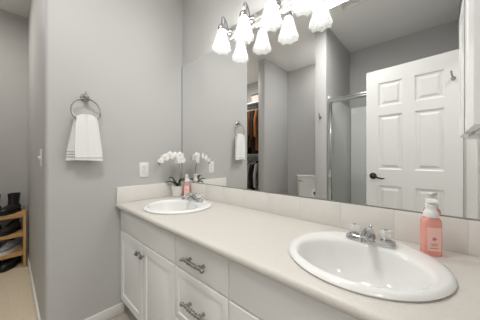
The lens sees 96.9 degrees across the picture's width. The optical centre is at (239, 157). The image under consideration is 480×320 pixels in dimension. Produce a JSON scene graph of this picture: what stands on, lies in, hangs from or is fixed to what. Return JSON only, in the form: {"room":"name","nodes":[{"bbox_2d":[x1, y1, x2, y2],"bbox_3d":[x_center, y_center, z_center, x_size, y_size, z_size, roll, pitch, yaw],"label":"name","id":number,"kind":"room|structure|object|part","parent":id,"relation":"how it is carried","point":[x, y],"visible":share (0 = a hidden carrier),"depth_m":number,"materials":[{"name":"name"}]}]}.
{"room":"bathroom","nodes":[
{"label":"bathroom","id":0,"kind":"room"},
{"bbox_2d":[0,9,27,250],"bbox_3d":[-2.975,-0.234,1.965,0.100,2.760,1.632,0,0,43],"label":"wall","id":1,"kind":"structure","parent":0,"point":[13,27],"depth_m":2.37,"materials":[{"name":"grey paint"}]},
{"bbox_2d":[0,0,29,17],"bbox_3d":[-1.309,-1.664,0.999,3.860,0.100,2.670,0,0,43],"label":"ceiling","id":2,"kind":"structure","parent":0,"point":[19,7],"depth_m":2.27,"materials":[{"name":"white paint"}]},
{"bbox_2d":[0,259,136,319],"bbox_3d":[-0.725,1.196,0.460,5.450,0.100,2.670,0,0,43],"label":"floor","id":3,"kind":"structure","parent":0,"point":[16,297],"depth_m":1.73,"materials":[{"name":"beige carpet"}]},
{"bbox_2d":[0,256,20,272],"bbox_3d":[-2.416,1.085,2.238,0.092,0.119,0.253,0,0,-17],"label":"shoe","id":4,"kind":"object","parent":3,"relation":"on","point":[8,264],"visible":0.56,"depth_m":2.19,"materials":[{"name":"black rubber"}]},
{"bbox_2d":[0,206,25,266],"bbox_3d":[-2.567,0.848,2.096,0.273,0.595,0.638,0,0,43],"label":"shoe rack","id":5,"kind":"object","parent":3,"relation":"on","point":[20,251],"visible":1,"depth_m":2.22,"materials":[{"name":"brown wood"}]},
{"bbox_2d":[0,192,20,215],"bbox_3d":[-2.416,0.480,2.236,0.092,0.200,0.250,0,0,-17],"label":"boot","id":6,"kind":"object","parent":5,"relation":"on","point":[13,206],"visible":1,"depth_m":2.24,"materials":[{"name":"black leather"}]},
{"bbox_2d":[0,237,20,255],"bbox_3d":[-2.419,0.916,2.237,0.092,0.127,0.253,0,0,-15],"label":"sneaker","id":7,"kind":"object","parent":5,"relation":"on","point":[13,244],"visible":0.91,"depth_m":2.21,"materials":[{"name":"white"}]},
{"bbox_2d":[0,218,20,236],"bbox_3d":[-2.415,0.723,2.238,0.092,0.119,0.253,0,0,-17],"label":"shoe","id":8,"kind":"object","parent":5,"relation":"on","point":[13,226],"visible":1,"depth_m":2.21,"materials":[{"name":"black rubber"}]},
{"bbox_2d":[0,228,22,240],"bbox_3d":[-2.567,0.804,2.096,0.235,0.040,0.630,0,0,43],"label":"shelf","id":9,"kind":"object","parent":5,"relation":"attached to","point":[19,233],"depth_m":2.19,"materials":[{"name":"brown wood"}]},
{"bbox_2d":[0,245,22,259],"bbox_3d":[-2.567,1.001,2.096,0.235,0.040,0.630,0,0,43],"label":"shelf","id":10,"kind":"object","parent":5,"relation":"attached to","point":[19,251],"depth_m":2.20,"materials":[{"name":"brown wood"}]},
{"bbox_2d":[0,209,23,219],"bbox_3d":[-2.567,0.601,2.096,0.235,0.040,0.630,0,0,43],"label":"shelf","id":11,"kind":"object","parent":5,"relation":"attached to","point":[21,213],"depth_m":2.19,"materials":[{"name":"brown wood"}]},
{"bbox_3d":[-2.450,0.848,2.408,0.022,0.595,0.022,0,0,43],"label":"post","id":12,"kind":"part","parent":5,"relation":"part of","materials":[{"name":"brown wood"}]},
{"bbox_3d":[-2.266,0.848,2.237,0.022,0.595,0.022,0,0,43],"label":"post","id":13,"kind":"part","parent":5,"relation":"part of","materials":[{"name":"brown wood"}]},
{"bbox_2d":[121,210,356,319],"bbox_3d":[-0.025,0.756,1.108,1.894,0.778,0.563,0,0,43],"label":"vanity cabinet","id":14,"kind":"object","parent":3,"relation":"on","point":[165,275],"visible":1,"depth_m":0.95,"materials":[{"name":"white paint"}]},
{"bbox_3d":[-0.739,0.785,1.450,0.374,0.504,0.018,0,0,43],"label":"door","id":15,"kind":"part","parent":14,"relation":"part of","materials":[{"name":"white paint"}]},
{"bbox_3d":[-0.599,0.450,1.320,0.756,0.151,0.018,0,0,43],"label":"drawer","id":16,"kind":"part","parent":14,"relation":"part of","materials":[{"name":"white paint"}]},
{"bbox_3d":[-0.459,0.785,1.191,0.375,0.504,0.018,0,0,43],"label":"door","id":17,"kind":"part","parent":14,"relation":"part of","materials":[{"name":"white paint"}]},
{"bbox_3d":[-0.201,0.656,0.914,0.168,0.023,0.040,0,0,43],"label":"handle","id":18,"kind":"part","parent":14,"relation":"part of","materials":[{"name":"grey metal"}]},
{"bbox_3d":[-0.201,0.454,0.914,0.168,0.023,0.040,0,0,43],"label":"handle","id":19,"kind":"part","parent":14,"relation":"part of","materials":[{"name":"grey metal"}]},
{"bbox_3d":[-0.178,0.450,0.932,0.374,0.151,0.018,0,0,43],"label":"drawer","id":20,"kind":"part","parent":14,"relation":"part of","materials":[{"name":"white paint"}]},
{"bbox_3d":[-0.178,0.657,0.932,0.374,0.247,0.018,0,0,43],"label":"drawer","id":21,"kind":"part","parent":14,"relation":"part of","materials":[{"name":"white paint"}]},
{"bbox_3d":[0.099,0.785,0.677,0.366,0.504,0.018,0,0,43],"label":"door","id":22,"kind":"part","parent":14,"relation":"part of","materials":[{"name":"white paint"}]},
{"bbox_3d":[0.237,0.450,0.549,0.741,0.151,0.018,0,0,43],"label":"drawer","id":23,"kind":"part","parent":14,"relation":"part of","materials":[{"name":"white paint"}]},
{"bbox_2d":[115,194,479,319],"bbox_3d":[-0.022,0.348,1.110,1.898,0.035,0.559,0,0,43],"label":"countertop","id":24,"kind":"structure","parent":14,"relation":"on","point":[258,241],"depth_m":0.72,"materials":[{"name":"beige laminate"}]},
{"bbox_2d":[116,181,182,202],"bbox_3d":[-0.711,0.272,1.750,0.020,0.117,0.552,0,0,43],"label":"side splash","id":25,"kind":"object","parent":24,"relation":"on","point":[149,191],"visible":0.76,"depth_m":1.68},
{"bbox_2d":[157,151,185,196],"bbox_3d":[-0.575,0.137,1.804,0.225,0.388,0.146,0,0,-17],"label":"potted orchid","id":26,"kind":"object","parent":24,"relation":"on","point":[177,188],"visible":0.98,"depth_m":1.80,"materials":[{"name":"white plant"}]},
{"bbox_3d":[-0.540,0.284,1.836,0.108,0.092,0.106,0,0,43],"label":"pot","id":27,"kind":"part","parent":26,"relation":"part of","materials":[{"name":"white ceramic"}]},
{"bbox_2d":[143,198,211,214],"bbox_3d":[-0.422,0.399,1.466,0.460,0.168,0.450,0,0,43],"label":"sink","id":28,"kind":"object","parent":24,"relation":"in","point":[174,205],"visible":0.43,"depth_m":1.52,"materials":[{"name":"white ceramic"}]},
{"bbox_2d":[183,174,189,194],"bbox_3d":[-0.455,0.236,1.821,0.055,0.189,0.048,0,0,-7],"label":"soap bottle","id":29,"kind":"object","parent":24,"relation":"on","point":[186,186],"visible":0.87,"depth_m":1.81,"materials":[{"name":"pink plastic"}]},
{"bbox_2d":[182,192,202,202],"bbox_3d":[-0.359,0.285,1.535,0.160,0.061,0.132,0,0,43],"label":"faucet","id":30,"kind":"object","parent":24,"relation":"on","point":[191,196],"visible":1,"depth_m":1.52,"materials":[{"name":"silver metal"}]},
{"bbox_3d":[-0.362,0.279,1.532,0.038,0.049,0.125,0,0,43],"label":"spout","id":31,"kind":"part","parent":30,"relation":"part of","materials":[{"name":"silver metal"}]},
{"bbox_2d":[346,223,395,248],"bbox_3d":[0.461,0.285,0.770,0.160,0.061,0.132,0,0,43],"label":"faucet","id":32,"kind":"object","parent":24,"relation":"on","point":[367,236],"visible":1,"depth_m":0.76,"materials":[{"name":"silver metal"}]},
{"bbox_3d":[0.458,0.279,0.767,0.038,0.049,0.125,0,0,43],"label":"spout","id":33,"kind":"part","parent":32,"relation":"part of","materials":[{"name":"silver metal"}]},
{"bbox_2d":[289,230,456,301],"bbox_3d":[0.398,0.399,0.710,0.460,0.168,0.450,0,0,43],"label":"sink","id":34,"kind":"object","parent":24,"relation":"in","point":[404,273],"visible":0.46,"depth_m":0.71,"materials":[{"name":"white ceramic"}]},
{"bbox_2d":[420,198,441,256],"bbox_3d":[0.655,0.235,0.728,0.056,0.190,0.048,0,0,15],"label":"soap bottle","id":35,"kind":"object","parent":24,"relation":"on","point":[430,223],"visible":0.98,"depth_m":0.71,"materials":[{"name":"pink plastic"}]},
{"bbox_2d":[28,0,181,319],"bbox_3d":[-1.458,-0.234,2.246,1.750,2.760,1.038,0,0,43],"label":"wall","id":36,"kind":"structure","parent":0,"point":[126,55],"depth_m":1.50,"materials":[{"name":"grey paint"}]},
{"bbox_2d":[26,251,40,319],"bbox_3d":[-1.815,1.108,1.860,1.748,0.075,0.013,0,0,43],"label":"baseboard","id":37,"kind":"structure","parent":36,"relation":"attached to","point":[38,317],"depth_m":1.75,"materials":[{"name":"white paint"}]},
{"bbox_2d":[38,149,41,166],"bbox_3d":[-1.312,-0.001,1.393,0.072,0.116,0.018,0,0,43],"label":"light switch","id":38,"kind":"object","parent":36,"relation":"attached to","point":[40,156],"visible":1,"depth_m":1.39,"materials":[{"name":"white plastic"}]},
{"bbox_2d":[70,91,100,119],"bbox_3d":[-1.014,-0.331,1.397,0.054,0.212,0.167,0,0,43],"label":"towel ring","id":39,"kind":"object","parent":36,"relation":"attached to","point":[84,97],"visible":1,"depth_m":1.39,"materials":[{"name":"grey metal"}]},
{"bbox_2d":[66,114,102,160],"bbox_3d":[-1.003,-0.131,1.376,0.044,0.301,0.190,0,0,43],"label":"hand towel","id":40,"kind":"object","parent":39,"relation":"hanging from","point":[84,143],"visible":1,"depth_m":1.36,"materials":[{"name":"white fabric"}]},
{"bbox_3d":[-1.014,-0.405,1.398,0.052,0.064,0.052,0,0,43],"label":"post","id":41,"kind":"part","parent":39,"relation":"part of","materials":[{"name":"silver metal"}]},
{"bbox_2d":[84,302,123,319],"bbox_3d":[-1.012,1.108,1.429,0.013,0.075,0.435,0,0,43],"label":"baseboard","id":42,"kind":"structure","parent":36,"relation":"attached to","point":[117,309],"depth_m":1.51,"materials":[{"name":"white paint"}]},
{"bbox_2d":[139,162,148,176],"bbox_3d":[-0.766,0.094,1.699,0.009,0.116,0.072,0,0,43],"label":"wall outlet","id":43,"kind":"object","parent":36,"relation":"attached to","point":[144,166],"visible":1,"depth_m":1.70,"materials":[{"name":"white plastic"}]},
{"bbox_2d":[182,0,267,65],"bbox_3d":[0.242,-0.234,1.317,2.011,2.760,0.100,0,0,43],"label":"wall","id":44,"kind":"structure","parent":0,"point":[201,19],"depth_m":1.73,"materials":[{"name":"grey paint"}]},
{"bbox_2d":[217,0,310,47],"bbox_3d":[0.108,-0.852,1.259,0.740,0.244,0.164,0,0,43],"label":"vanity light","id":45,"kind":"object","parent":44,"relation":"attached to","point":[269,14],"visible":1,"depth_m":1.30,"materials":[{"name":"silver metal"}]},
{"bbox_3d":[-0.124,-0.809,1.450,0.066,0.110,0.066,0,0,43],"label":"bulb","id":46,"kind":"part","parent":45,"relation":"part of","materials":[{"name":"white glass"}]},
{"bbox_3d":[-0.111,-0.917,1.465,0.058,0.116,0.098,0,0,43],"label":"arm","id":47,"kind":"part","parent":45,"relation":"part of","materials":[{"name":"silver metal"}]},
{"bbox_3d":[0.024,-0.809,1.314,0.066,0.110,0.066,0,0,43],"label":"bulb","id":48,"kind":"part","parent":45,"relation":"part of","materials":[{"name":"white glass"}]},
{"bbox_3d":[0.037,-0.917,1.328,0.058,0.116,0.098,0,0,43],"label":"arm","id":49,"kind":"part","parent":45,"relation":"part of","materials":[{"name":"silver metal"}]},
{"bbox_3d":[0.171,-0.809,1.177,0.066,0.110,0.066,0,0,43],"label":"bulb","id":50,"kind":"part","parent":45,"relation":"part of","materials":[{"name":"white glass"}]},
{"bbox_3d":[0.185,-0.917,1.192,0.058,0.116,0.098,0,0,43],"label":"arm","id":51,"kind":"part","parent":45,"relation":"part of","materials":[{"name":"silver metal"}]},
{"bbox_3d":[0.319,-0.809,1.041,0.066,0.110,0.066,0,0,43],"label":"bulb","id":52,"kind":"part","parent":45,"relation":"part of","materials":[{"name":"white glass"}]},
{"bbox_2d":[182,181,479,256],"bbox_3d":[0.169,0.272,1.303,1.875,0.117,0.018,0,0,43],"label":"backsplash","id":53,"kind":"structure","parent":44,"relation":"attached to","point":[458,235],"depth_m":0.98,"materials":[{"name":"white tile"}]},
{"bbox_2d":[182,0,479,220],"bbox_3d":[0.163,-0.314,1.315,1.896,1.054,0.008,0,0,43],"label":"wall mirror","id":54,"kind":"object","parent":44,"relation":"attached to","point":[356,102],"visible":0.83,"depth_m":1.01,"materials":[{"name":"silver mirror"}]},
{"bbox_3d":[0.069,-0.234,-0.272,0.110,2.760,2.470,0,0,43],"label":"wall","id":55,"kind":"structure","parent":0,"visible":0},
{"bbox_2d":[465,0,479,133],"bbox_3d":[0.730,-0.337,0.606,0.107,0.518,0.222,0,0,43],"label":"upper cabinet","id":56,"kind":"object","parent":55,"relation":"attached to","point":[472,7],"visible":1,"depth_m":0.58,"materials":[{"name":"white paint"}]}
]}

